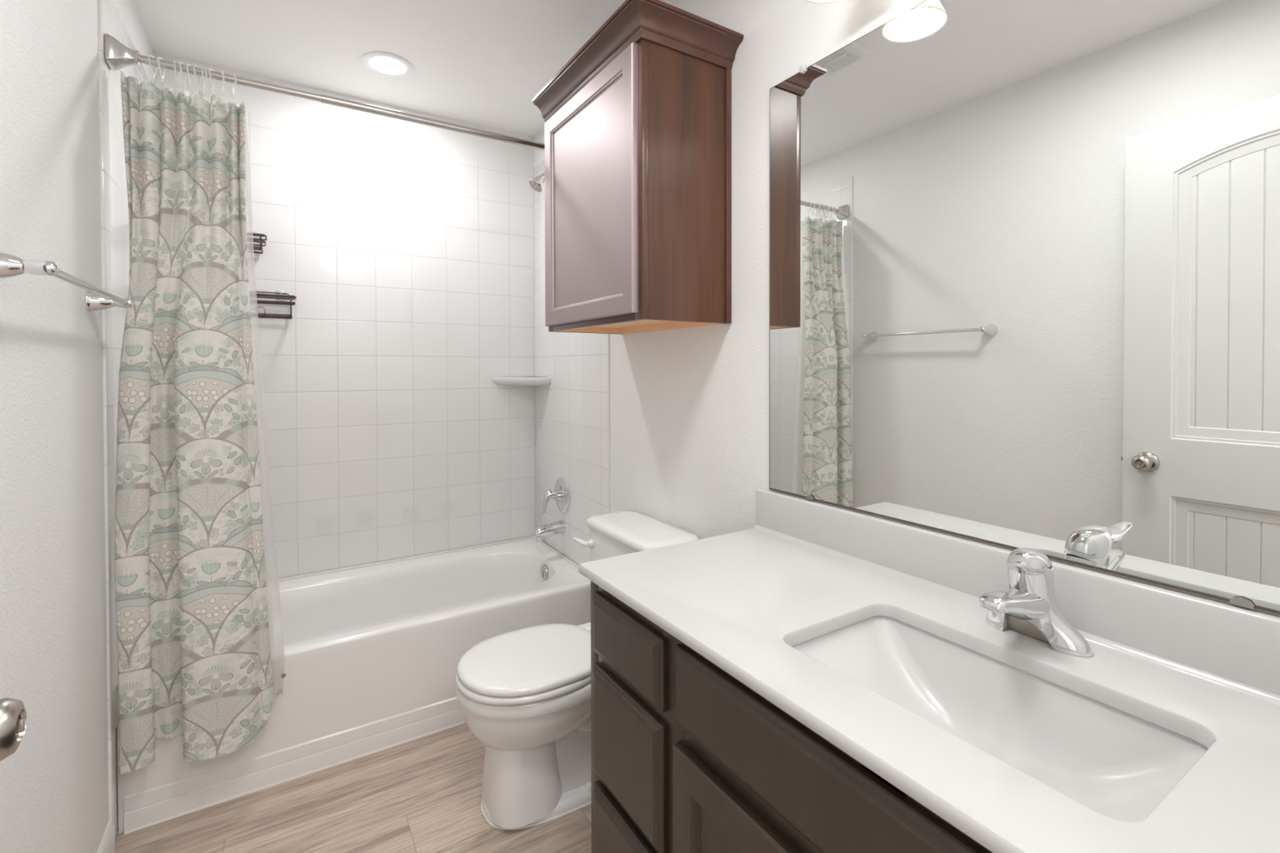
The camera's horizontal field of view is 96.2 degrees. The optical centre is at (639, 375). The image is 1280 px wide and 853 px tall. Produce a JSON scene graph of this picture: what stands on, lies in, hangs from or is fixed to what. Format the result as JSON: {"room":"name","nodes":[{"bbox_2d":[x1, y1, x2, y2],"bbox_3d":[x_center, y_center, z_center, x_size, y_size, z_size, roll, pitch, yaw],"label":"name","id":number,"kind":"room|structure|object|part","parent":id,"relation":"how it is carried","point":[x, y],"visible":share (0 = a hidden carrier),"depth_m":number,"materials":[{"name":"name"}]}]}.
{"room":"bathroom","nodes":[
{"label":"bathroom","id":0,"kind":"room"},
{"bbox_2d":[0,0,153,852],"bbox_3d":[-1.126,0.031,0.949,0.123,2.500,2.898,-1,1,-32],"label":"wall","id":1,"kind":"structure","parent":0,"point":[64,198],"depth_m":1.22,"materials":[{"name":"paint"}]},
{"bbox_2d":[0,251,134,312],"bbox_3d":[-1.156,-0.179,1.178,0.088,0.054,0.647,-1,1,-32],"label":"towel bar","id":2,"kind":"object","parent":1,"relation":"attached to","point":[96,299],"visible":1,"depth_m":1.00,"materials":[{"name":"silver metal"}]},
{"bbox_3d":[-0.998,-0.176,0.927,0.088,0.054,0.054,-1,1,-32],"label":"post","id":3,"kind":"part","parent":2,"relation":"part of","materials":[{"name":"silver metal"}]},
{"bbox_3d":[-1.314,-0.182,1.429,0.088,0.054,0.054,-1,1,-32],"label":"post","id":4,"kind":"part","parent":2,"relation":"part of","materials":[{"name":"silver metal"}]},
{"bbox_2d":[96,820,115,852],"bbox_3d":[-0.857,1.242,0.654,0.012,0.085,2.089,-1,1,-32],"label":"baseboard","id":5,"kind":"structure","parent":1,"relation":"attached to","point":[107,845],"depth_m":1.50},
{"bbox_2d":[153,51,534,578],"bbox_3d":[-1.229,0.009,2.658,1.770,2.500,0.120,-1,1,-32],"label":"wall","id":6,"kind":"structure","parent":0,"point":[404,249],"depth_m":2.63,"materials":[{"name":"tile"}]},
{"bbox_2d":[253,231,266,253],"bbox_3d":[-1.621,-0.543,2.260,0.258,0.099,0.124,-1,1,-32],"label":"shower caddy","id":7,"kind":"object","parent":6,"relation":"attached to","point":[255,234],"visible":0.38,"depth_m":2.28,"materials":[{"name":"brown metal"}]},
{"bbox_3d":[-1.623,-0.545,2.263,0.258,0.029,0.099,-1,1,-32],"label":"rail","id":8,"kind":"part","parent":7,"relation":"part of","materials":[{"name":"brown metal"}]},
{"bbox_2d":[256,289,296,319],"bbox_3d":[-1.582,-0.295,2.297,0.358,0.121,0.108,-1,1,-32],"label":"shower caddy","id":9,"kind":"object","parent":6,"relation":"attached to","point":[280,295],"visible":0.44,"depth_m":2.33,"materials":[{"name":"brown metal"}]},
{"bbox_3d":[-1.608,-0.333,2.335,0.314,0.025,0.008,-1,1,-32],"label":"rail","id":10,"kind":"part","parent":9,"relation":"part of","materials":[{"name":"brown metal"}]},
{"bbox_3d":[-1.580,-0.309,2.293,0.358,0.029,0.099,-1,1,-32],"label":"rail","id":11,"kind":"part","parent":9,"relation":"part of","materials":[{"name":"brown metal"}]},
{"bbox_2d":[492,374,551,385],"bbox_3d":[-0.590,0.022,2.858,0.222,0.057,0.222,-1,1,-32],"label":"corner shelf","id":12,"kind":"object","parent":6,"relation":"attached to","point":[518,380],"visible":1,"depth_m":2.84,"materials":[{"name":"ceramic"}]},
{"bbox_2d":[114,722,591,852],"bbox_3d":[-0.014,1.307,0.720,1.900,0.050,4.720,-1,1,-32],"label":"floor","id":13,"kind":"structure","parent":0,"point":[423,794],"depth_m":1.65,"materials":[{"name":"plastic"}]},
{"bbox_2d":[116,536,591,834],"bbox_3d":[-0.999,1.058,2.302,1.522,0.410,0.746,-1,1,-32],"label":"bathtub","id":14,"kind":"object","parent":13,"relation":"on","point":[373,652],"visible":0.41,"depth_m":2.01,"materials":[{"name":"ceramic"}]},
{"bbox_3d":[-0.446,0.915,2.668,0.016,0.073,0.073,-1,1,-32],"label":"overflow plate","id":15,"kind":"part","parent":14,"relation":"part of","materials":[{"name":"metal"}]},
{"bbox_2d":[455,510,699,830],"bbox_3d":[-0.213,0.888,1.804,0.709,0.764,0.456,-1,1,-32],"label":"toilet","id":16,"kind":"object","parent":13,"relation":"on","point":[524,694],"visible":0.62,"depth_m":1.64,"materials":[{"name":"ceramic"}]},
{"bbox_3d":[-0.323,0.871,1.732,0.447,0.021,0.373,-1,1,-32],"label":"seat","id":17,"kind":"part","parent":16,"relation":"part of","materials":[{"name":"plastic"}]},
{"bbox_3d":[-0.323,0.845,1.731,0.437,0.024,0.366,-1,1,-32],"label":"lid","id":18,"kind":"part","parent":16,"relation":"part of","materials":[{"name":"plastic"}]},
{"bbox_3d":[-0.199,0.592,2.027,0.076,0.036,0.031,0,1,3],"label":"flush lever","id":19,"kind":"part","parent":16,"relation":"part of","materials":[{"name":"plastic"}]},
{"bbox_3d":[0.000,0.703,1.936,0.194,0.330,0.426,-1,1,-32],"label":"tank","id":20,"kind":"part","parent":16,"relation":"part of","materials":[{"name":"ceramic"}]},
{"bbox_3d":[-0.002,0.522,1.933,0.209,0.036,0.456,-1,1,-32],"label":"tank lid","id":21,"kind":"part","parent":16,"relation":"part of","materials":[{"name":"ceramic"}]},
{"bbox_2d":[591,581,992,852],"bbox_3d":[0.429,0.865,0.941,0.564,0.827,1.199,-1,1,-32],"label":"vanity cabinet","id":22,"kind":"object","parent":13,"relation":"on","point":[686,757],"visible":0.73,"depth_m":0.93,"materials":[{"name":"brown wood"}]},
{"bbox_3d":[-0.029,1.025,1.161,0.020,0.244,0.268,-1,1,-32],"label":"drawer","id":23,"kind":"part","parent":22,"relation":"part of","materials":[{"name":"brown wood"}]},
{"bbox_3d":[-0.030,0.757,1.157,0.020,0.240,0.268,-1,1,-32],"label":"drawer","id":24,"kind":"part","parent":22,"relation":"part of","materials":[{"name":"brown wood"}]},
{"bbox_3d":[-0.030,0.545,1.155,0.020,0.132,0.268,-1,1,-32],"label":"drawer","id":25,"kind":"part","parent":22,"relation":"part of","materials":[{"name":"brown wood"}]},
{"bbox_3d":[0.168,0.898,0.845,0.020,0.503,0.392,-1,1,-32],"label":"cabinet door","id":26,"kind":"part","parent":22,"relation":"part of","materials":[{"name":"brown wood"}]},
{"bbox_3d":[0.280,0.544,0.662,0.020,0.138,0.816,-1,1,-32],"label":"false drawer","id":27,"kind":"part","parent":22,"relation":"part of","materials":[{"name":"brown wood"}]},
{"bbox_2d":[577,488,1279,852],"bbox_3d":[0.424,0.462,0.939,0.569,0.277,1.219,-1,1,-32],"label":"countertop","id":28,"kind":"structure","parent":22,"relation":"on","point":[873,633],"depth_m":0.86,"materials":[{"name":"stone"}]},
{"bbox_2d":[791,615,1208,822],"bbox_3d":[0.466,0.528,0.823,0.314,0.147,0.501,-1,1,-32],"label":"basin","id":29,"kind":"object","parent":28,"relation":"in","point":[1118,759],"depth_m":0.87,"materials":[{"name":"white ceramic"}]},
{"bbox_2d":[978,547,1093,657],"bbox_3d":[0.600,0.353,0.912,0.179,0.154,0.154,-1,1,-32],"label":"faucet","id":30,"kind":"object","parent":28,"relation":"on","point":[1029,607],"visible":1,"depth_m":0.90,"materials":[{"name":"silver metal"}]},
{"bbox_3d":[0.587,0.363,0.904,0.149,0.058,0.062,-1,1,-32],"label":"spout","id":31,"kind":"part","parent":30,"relation":"part of","materials":[{"name":"silver metal"}]},
{"bbox_3d":[0.603,0.314,0.909,0.146,0.074,0.068,-1,1,-32],"label":"lever handle","id":32,"kind":"part","parent":30,"relation":"part of","materials":[{"name":"silver metal"}]},
{"bbox_2d":[133,0,684,137],"bbox_3d":[-0.018,-1.243,0.687,1.900,0.050,4.720,-1,1,-32],"label":"ceiling","id":33,"kind":"structure","parent":0,"point":[484,63],"depth_m":2.13,"materials":[{"name":"paint"}]},
{"bbox_2d":[360,51,413,77],"bbox_3d":[-1.004,-1.234,2.286,0.193,0.004,0.193,-1,1,-32],"label":"recessed light","id":34,"kind":"object","parent":33,"relation":"in","point":[384,64],"visible":1,"depth_m":2.28,"materials":[{"name":"white"}]},
{"bbox_2d":[533,0,1279,616],"bbox_3d":[0.266,0.017,1.825,0.126,2.500,2.898,-1,1,-32],"label":"wall","id":35,"kind":"structure","parent":0,"point":[671,426],"depth_m":1.84,"materials":[{"name":"paint"}]},
{"bbox_2d":[103,33,544,151],"bbox_3d":[-0.803,-0.885,1.964,1.520,0.071,0.071,-1,1,-32],"label":"shower rod","id":36,"kind":"object","parent":35,"relation":"attached to","point":[117,56],"visible":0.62,"depth_m":1.79,"materials":[{"name":"metal"}]},
{"bbox_2d":[147,54,157,80],"bbox_3d":[-1.365,-0.860,1.610,0.008,0.070,0.041,0,1,-16],"label":"curtain ring","id":37,"kind":"object","parent":36,"relation":"hanging from","point":[149,55],"visible":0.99,"depth_m":1.60,"materials":[{"name":"clear plastic"}]},
{"bbox_2d":[157,57,165,82],"bbox_3d":[-1.349,-0.861,1.620,0.008,0.070,0.041,0,0,-18],"label":"curtain ring","id":38,"kind":"object","parent":36,"relation":"hanging from","point":[158,58],"visible":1,"depth_m":1.61,"materials":[{"name":"clear plastic"}]},
{"bbox_2d":[173,60,177,85],"bbox_3d":[-1.322,-0.861,1.637,0.008,0.070,0.041,0,1,-28],"label":"curtain ring","id":39,"kind":"object","parent":36,"relation":"hanging from","point":[174,61],"visible":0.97,"depth_m":1.63,"materials":[{"name":"clear plastic"}]},
{"bbox_2d":[177,61,182,87],"bbox_3d":[-1.315,-0.861,1.642,0.008,0.070,0.041,-1,1,-44],"label":"curtain ring","id":40,"kind":"object","parent":36,"relation":"hanging from","point":[180,82],"visible":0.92,"depth_m":1.64,"materials":[{"name":"clear plastic"}]},
{"bbox_2d":[180,62,186,88],"bbox_3d":[-1.308,-0.861,1.646,0.008,0.070,0.041,0,1,-21],"label":"curtain ring","id":41,"kind":"object","parent":36,"relation":"hanging from","point":[184,78],"visible":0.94,"depth_m":1.64,"materials":[{"name":"clear plastic"}]},
{"bbox_2d":[186,62,192,88],"bbox_3d":[-1.297,-0.861,1.654,0.008,0.070,0.041,0,1,-23],"label":"curtain ring","id":42,"kind":"object","parent":36,"relation":"hanging from","point":[187,64],"visible":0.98,"depth_m":1.65,"materials":[{"name":"clear plastic"}]},
{"bbox_2d":[114,70,274,774],"bbox_3d":[-1.265,0.122,1.639,0.358,1.915,0.129,-1,1,-32],"label":"shower curtain","id":43,"kind":"object","parent":36,"relation":"hanging from","point":[194,663],"visible":1,"depth_m":1.62,"materials":[{"name":"multicoloured fabric"}]},
{"bbox_2d":[245,114,285,695],"bbox_3d":[-1.265,0.105,1.703,0.358,1.808,0.066,0,1,-28],"label":"liner","id":44,"kind":"object","parent":43,"relation":"attached to","point":[275,625],"visible":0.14,"depth_m":1.77,"materials":[{"name":"grey"}]},
{"bbox_2d":[193,64,200,89],"bbox_3d":[-1.281,-0.861,1.663,0.008,0.070,0.041,0,1,-16],"label":"curtain ring","id":45,"kind":"object","parent":36,"relation":"hanging from","point":[194,65],"visible":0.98,"depth_m":1.65,"materials":[{"name":"clear plastic"}]},
{"bbox_2d":[198,66,204,90],"bbox_3d":[-1.274,-0.861,1.667,0.041,0.070,0.008,1,1,41],"label":"curtain ring","id":46,"kind":"object","parent":36,"relation":"hanging from","point":[202,69],"visible":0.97,"depth_m":1.66,"materials":[{"name":"clear plastic"}]},
{"bbox_2d":[203,66,207,92],"bbox_3d":[-1.266,-0.861,1.673,0.008,0.070,0.041,-1,1,-44],"label":"curtain ring","id":47,"kind":"object","parent":36,"relation":"hanging from","point":[205,68],"visible":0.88,"depth_m":1.67,"materials":[{"name":"clear plastic"}]},
{"bbox_2d":[208,68,214,93],"bbox_3d":[-1.252,-0.862,1.681,0.008,0.070,0.041,0,1,-20],"label":"curtain ring","id":48,"kind":"object","parent":36,"relation":"hanging from","point":[209,69],"visible":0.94,"depth_m":1.68,"materials":[{"name":"clear plastic"}]},
{"bbox_2d":[221,71,224,95],"bbox_3d":[-1.230,-0.862,1.695,0.008,0.070,0.041,-1,1,-37],"label":"curtain ring","id":49,"kind":"object","parent":36,"relation":"hanging from","point":[222,72],"visible":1,"depth_m":1.69,"materials":[{"name":"clear plastic"}]},
{"bbox_2d":[231,73,236,97],"bbox_3d":[-1.208,-0.862,1.710,0.041,0.070,0.008,1,1,44],"label":"curtain ring","id":50,"kind":"object","parent":36,"relation":"hanging from","point":[235,78],"visible":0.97,"depth_m":1.71,"materials":[{"name":"clear plastic"}]},
{"bbox_2d":[528,173,544,191],"bbox_3d":[-0.433,-0.911,2.655,0.160,0.133,0.075,-1,1,-32],"label":"sprayer","id":51,"kind":"object","parent":35,"relation":"attached to","point":[537,183],"visible":0.6,"depth_m":2.62,"materials":[{"name":"silver metal"}]},
{"bbox_2d":[533,520,565,542],"bbox_3d":[-0.426,0.722,2.679,0.148,0.083,0.062,-1,1,-32],"label":"tub spout","id":52,"kind":"object","parent":35,"relation":"attached to","point":[558,526],"visible":1,"depth_m":2.66,"materials":[{"name":"silver metal"}]},
{"bbox_2d":[542,477,570,514],"bbox_3d":[-0.410,0.566,2.687,0.110,0.166,0.166,-1,1,-32],"label":"shower valve","id":53,"kind":"object","parent":35,"relation":"attached to","point":[561,495],"visible":1,"depth_m":2.67,"materials":[{"name":"silver metal"}]},
{"bbox_3d":[-0.423,0.587,2.679,0.078,0.114,0.048,-1,1,-32],"label":"lever handle","id":54,"kind":"part","parent":53,"relation":"part of","materials":[{"name":"silver metal"}]},
{"bbox_3d":[-0.386,0.565,2.702,0.034,0.052,0.052,-1,1,-32],"label":"stem","id":55,"kind":"part","parent":53,"relation":"part of","materials":[{"name":"silver metal"}]},
{"bbox_2d":[532,0,743,334],"bbox_3d":[-0.042,-0.570,1.854,0.368,0.828,0.698,-1,1,-32],"label":"upper cabinet","id":56,"kind":"object","parent":35,"relation":"attached to","point":[637,125],"visible":1,"depth_m":1.65,"materials":[{"name":"brown wood"}]},
{"bbox_3d":[-0.190,-0.543,2.161,0.291,0.766,0.014,-1,1,-32],"label":"panel","id":57,"kind":"part","parent":56,"relation":"part of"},
{"bbox_3d":[-0.173,-0.536,1.805,0.020,0.726,0.600,-1,1,-32],"label":"cabinet door","id":58,"kind":"part","parent":56,"relation":"part of","materials":[{"name":"brown wood"}]},
{"bbox_3d":[-0.155,-0.539,1.815,0.019,0.766,0.636,-1,1,-32],"label":"frame","id":59,"kind":"part","parent":56,"relation":"part of","materials":[{"name":"brown wood"}]},
{"bbox_3d":[-0.043,-0.945,1.849,0.367,0.080,0.698,-1,1,-32],"label":"crown moulding","id":60,"kind":"part","parent":56,"relation":"part of","materials":[{"name":"brown wood"}]},
{"bbox_3d":[-0.024,-0.173,1.902,0.291,0.031,0.608,-1,1,-32],"label":"panel","id":61,"kind":"part","parent":56,"relation":"part of","materials":[{"name":"brown wood"}]},
{"bbox_3d":[0.141,-0.537,1.634,0.291,0.766,0.014,-1,1,-32],"label":"panel","id":62,"kind":"part","parent":56,"relation":"part of","materials":[{"name":"brown wood"}]},
{"bbox_2d":[805,0,840,4],"bbox_3d":[0.641,-0.909,0.902,0.220,0.175,0.906,-1,1,-32],"label":"vanity light","id":63,"kind":"object","parent":35,"relation":"attached to","point":[821,2],"visible":1,"depth_m":1.27,"materials":[{"name":"white glass"}]},
{"bbox_2d":[753,488,1279,705],"bbox_3d":[0.651,0.376,1.080,0.034,0.109,1.217,-1,1,-32],"label":"backsplash","id":64,"kind":"structure","parent":35,"relation":"attached to","point":[1229,646],"depth_m":0.93,"materials":[{"name":"stone"}]},
{"bbox_2d":[768,0,1279,614],"bbox_3d":[0.666,-0.234,1.068,0.013,1.103,1.176,-1,1,-32],"label":"wall mirror","id":65,"kind":"object","parent":35,"relation":"attached to","point":[1024,255],"visible":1,"depth_m":1.00,"materials":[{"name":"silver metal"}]},
{"bbox_3d":[0.375,0.039,0.111,1.770,2.500,0.120,-1,1,-32],"label":"wall","id":66,"kind":"structure","parent":0,"visible":0},
{"bbox_2d":[0,697,26,761],"bbox_3d":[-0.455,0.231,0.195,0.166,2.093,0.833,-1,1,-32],"label":"door knob","id":67,"kind":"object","parent":66,"relation":"in","point":[13,716],"depth_m":0.51,"materials":[{"name":"metal"}]}
]}

